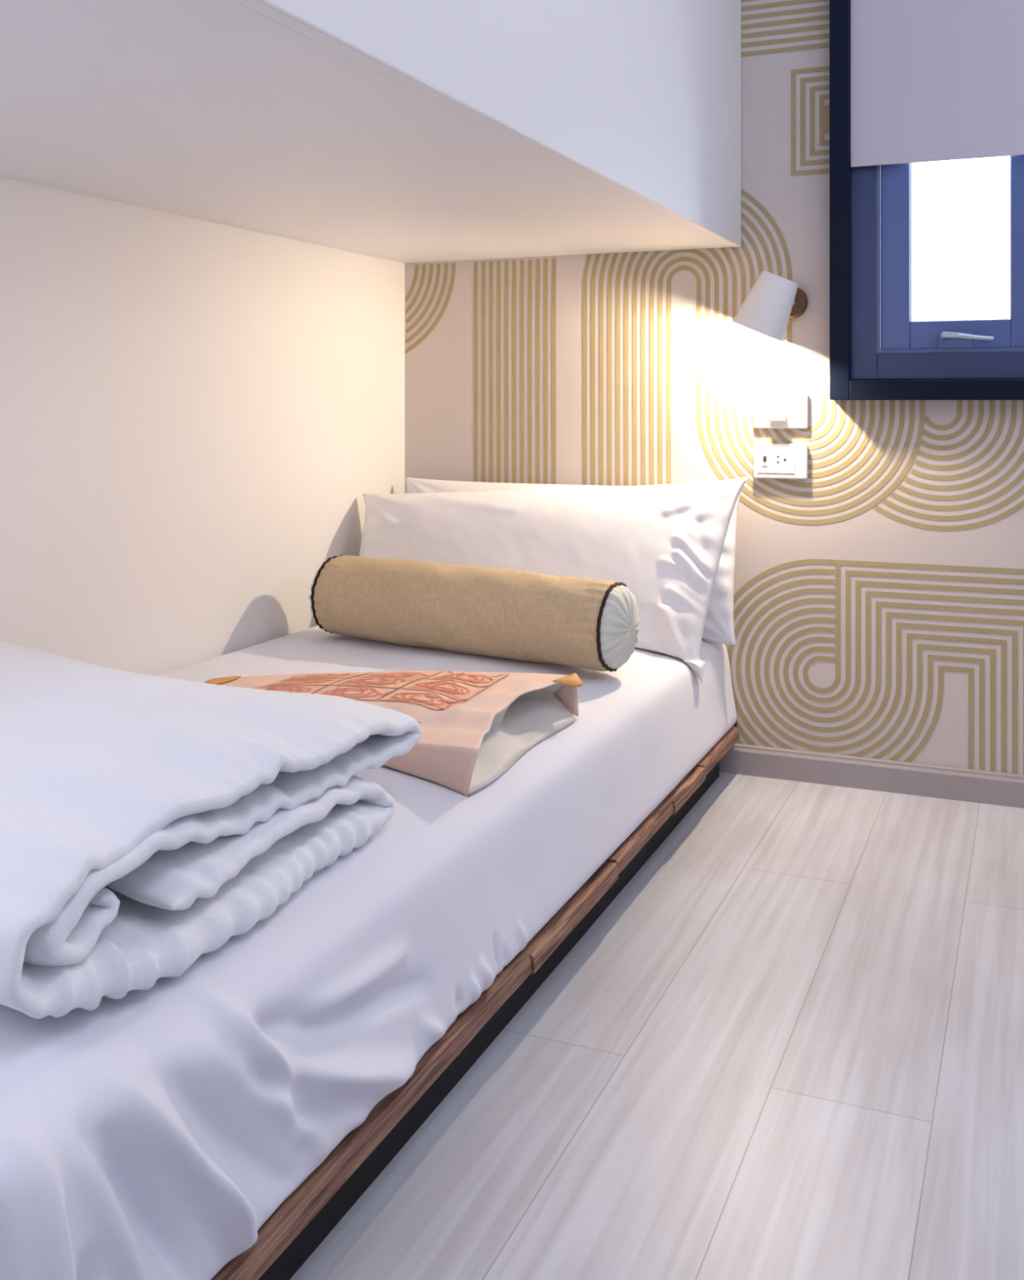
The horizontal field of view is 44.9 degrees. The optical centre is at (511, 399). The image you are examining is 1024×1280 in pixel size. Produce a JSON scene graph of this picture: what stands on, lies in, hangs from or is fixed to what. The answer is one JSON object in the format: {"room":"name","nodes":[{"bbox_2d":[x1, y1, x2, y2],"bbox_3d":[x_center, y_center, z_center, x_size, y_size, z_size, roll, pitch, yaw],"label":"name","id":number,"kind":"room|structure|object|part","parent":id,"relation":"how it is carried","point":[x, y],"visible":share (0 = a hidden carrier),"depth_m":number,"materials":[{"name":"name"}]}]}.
{"room":"bedroom","nodes":[
{"label":"bedroom","id":0,"kind":"room"},
{"bbox_2d":[0,176,404,675],"bbox_3d":[-1.090,-0.442,1.192,0.100,2.500,4.240,0,0,23],"label":"wall","id":1,"kind":"structure","parent":0,"point":[197,416],"depth_m":2.22,"materials":[{"name":"white paint"}]},
{"bbox_2d":[0,0,741,262],"bbox_3d":[-0.664,-0.786,1.010,0.825,0.911,3.998,0,0,23],"label":"bunk","id":2,"kind":"object","parent":1,"relation":"attached to","point":[399,131],"visible":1,"depth_m":1.68,"materials":[{"name":"white wood"}]},
{"bbox_3d":[-0.328,-0.786,0.775,0.022,0.911,3.830,0,0,23],"label":"panel","id":3,"kind":"part","parent":2,"relation":"part of","materials":[{"name":"white wood"}]},
{"bbox_3d":[0.455,-0.786,2.615,0.020,0.911,0.166,0,0,23],"label":"panel","id":4,"kind":"part","parent":2,"relation":"part of","materials":[{"name":"white wood"}]},
{"bbox_2d":[289,772,1023,1279],"bbox_3d":[0.184,0.838,0.650,2.870,0.060,4.240,0,0,23],"label":"floor","id":5,"kind":"structure","parent":0,"point":[790,1046],"depth_m":1.47,"materials":[{"name":"white wood"}]},
{"bbox_2d":[210,727,738,1279],"bbox_3d":[-0.334,0.757,1.781,0.823,0.101,2.295,0,0,23],"label":"frame","id":6,"kind":"object","parent":5,"relation":"on","point":[304,1220],"visible":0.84,"depth_m":1.39,"materials":[{"name":"brown wood"}]},
{"bbox_2d":[0,625,736,1279],"bbox_3d":[-0.324,0.589,1.781,0.840,0.237,2.303,0,0,23],"label":"sheet","id":7,"kind":"object","parent":6,"relation":"on","point":[153,1133],"visible":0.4,"depth_m":1.17,"materials":[{"name":"fabric"}]},
{"bbox_2d":[0,640,422,1018],"bbox_3d":[-0.556,0.394,1.343,0.734,0.206,0.668,0,0,23],"label":"duvet","id":8,"kind":"object","parent":7,"relation":"on","point":[148,823],"visible":1,"depth_m":1.15,"materials":[{"name":"fabric"}]},
{"bbox_2d":[203,670,582,796],"bbox_3d":[-0.222,0.467,1.874,0.567,0.078,0.419,0,0,23],"label":"paper bag","id":9,"kind":"object","parent":7,"relation":"on","point":[475,726],"visible":0.74,"depth_m":1.83,"materials":[{"name":"pink"}]},
{"bbox_2d":[308,555,639,671],"bbox_3d":[-0.085,0.395,2.336,0.670,0.171,0.169,0,0,28],"label":"bolster","id":10,"kind":"object","parent":7,"relation":"on","point":[512,614],"visible":1,"depth_m":2.25,"materials":[{"name":"beige fabric"}]},
{"bbox_2d":[359,476,747,682],"bbox_3d":[0.056,0.359,2.611,0.856,0.398,0.222,0,0,15],"label":"pillow","id":11,"kind":"object","parent":7,"relation":"on","point":[664,542],"visible":0.7,"depth_m":2.54,"materials":[{"name":"white fabric"}]},
{"bbox_2d":[404,477,741,646],"bbox_3d":[0.110,0.349,2.768,0.800,0.333,0.118,0,0,20],"label":"pillow","id":12,"kind":"object","parent":7,"relation":"on","point":[718,627],"visible":0.09,"depth_m":2.63,"materials":[{"name":"white fabric"}]},
{"bbox_2d":[404,0,1023,774],"bbox_3d":[0.991,-0.442,2.545,2.670,2.500,0.121,0,0,23],"label":"wall","id":13,"kind":"structure","parent":0,"point":[878,593],"depth_m":2.66,"materials":[{"name":"paper"}]},
{"bbox_2d":[732,270,808,341],"bbox_3d":[0.535,-0.195,2.589,0.138,0.148,0.155,0,0,23],"label":"wall lamp","id":14,"kind":"object","parent":13,"relation":"attached to","point":[773,299],"visible":1,"depth_m":2.53,"materials":[{"name":"white metal"}]},
{"bbox_2d":[753,392,807,428],"bbox_3d":[0.569,0.023,2.640,0.115,0.076,0.033,0,0,23],"label":"wall switch","id":15,"kind":"object","parent":13,"relation":"attached to","point":[771,410],"visible":1,"depth_m":2.64,"materials":[{"name":"white plastic"}]},
{"bbox_2d":[753,443,807,479],"bbox_3d":[0.573,0.131,2.649,0.115,0.076,0.014,0,0,23],"label":"wall outlet","id":16,"kind":"object","parent":13,"relation":"attached to","point":[771,460],"visible":1,"depth_m":2.64,"materials":[{"name":"white plastic"}]},
{"bbox_2d":[719,743,1023,808],"bbox_3d":[0.965,0.777,2.482,2.670,0.062,0.016,0,0,23],"label":"baseboard","id":17,"kind":"structure","parent":13,"relation":"attached to","point":[986,787],"depth_m":2.56,"materials":[{"name":"grey paint"}]},
{"bbox_2d":[829,0,1023,399],"bbox_3d":[0.907,-0.476,2.514,0.504,0.952,0.103,0,0,23],"label":"window","id":18,"kind":"structure","parent":13,"relation":"in","point":[873,334],"depth_m":2.56,"materials":[{"name":"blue metal"}]},
{"bbox_2d":[850,0,1023,167],"bbox_3d":[0.898,-0.694,2.493,0.420,0.424,0.032,0,0,23],"label":"roller blind","id":19,"kind":"object","parent":18,"relation":"attached to","point":[931,80],"visible":1,"depth_m":2.50,"materials":[{"name":"grey fabric"}]},
{"bbox_3d":[0.895,-0.488,2.485,0.420,0.013,0.007,0,0,23],"label":"rail","id":20,"kind":"part","parent":19,"relation":"part of","materials":[{"name":"grey fabric"}]},
{"bbox_3d":[0.914,-0.477,2.530,0.429,0.869,0.068,0,0,23],"label":"frame","id":21,"kind":"part","parent":18,"relation":"part of","materials":[{"name":"blue metal"}]},
{"bbox_3d":[0.901,-0.477,2.498,0.322,0.762,0.001,0,0,23],"label":"sash trim","id":22,"kind":"part","parent":18,"relation":"part of","materials":[{"name":"blue"}]},
{"bbox_3d":[0.914,-0.477,2.529,0.308,0.748,0.050,0,0,23],"label":"sash","id":23,"kind":"part","parent":18,"relation":"part of","materials":[{"name":"blue metal"}]},
{"bbox_3d":[0.895,-0.120,2.504,0.065,0.033,0.010,0,0,23],"label":"handle plate","id":24,"kind":"part","parent":18,"relation":"part of","materials":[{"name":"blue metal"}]},
{"bbox_3d":[0.909,-0.127,2.476,0.098,0.020,0.034,0,0,23],"label":"handle","id":25,"kind":"part","parent":18,"relation":"part of","materials":[{"name":"silver metal"}]}
]}

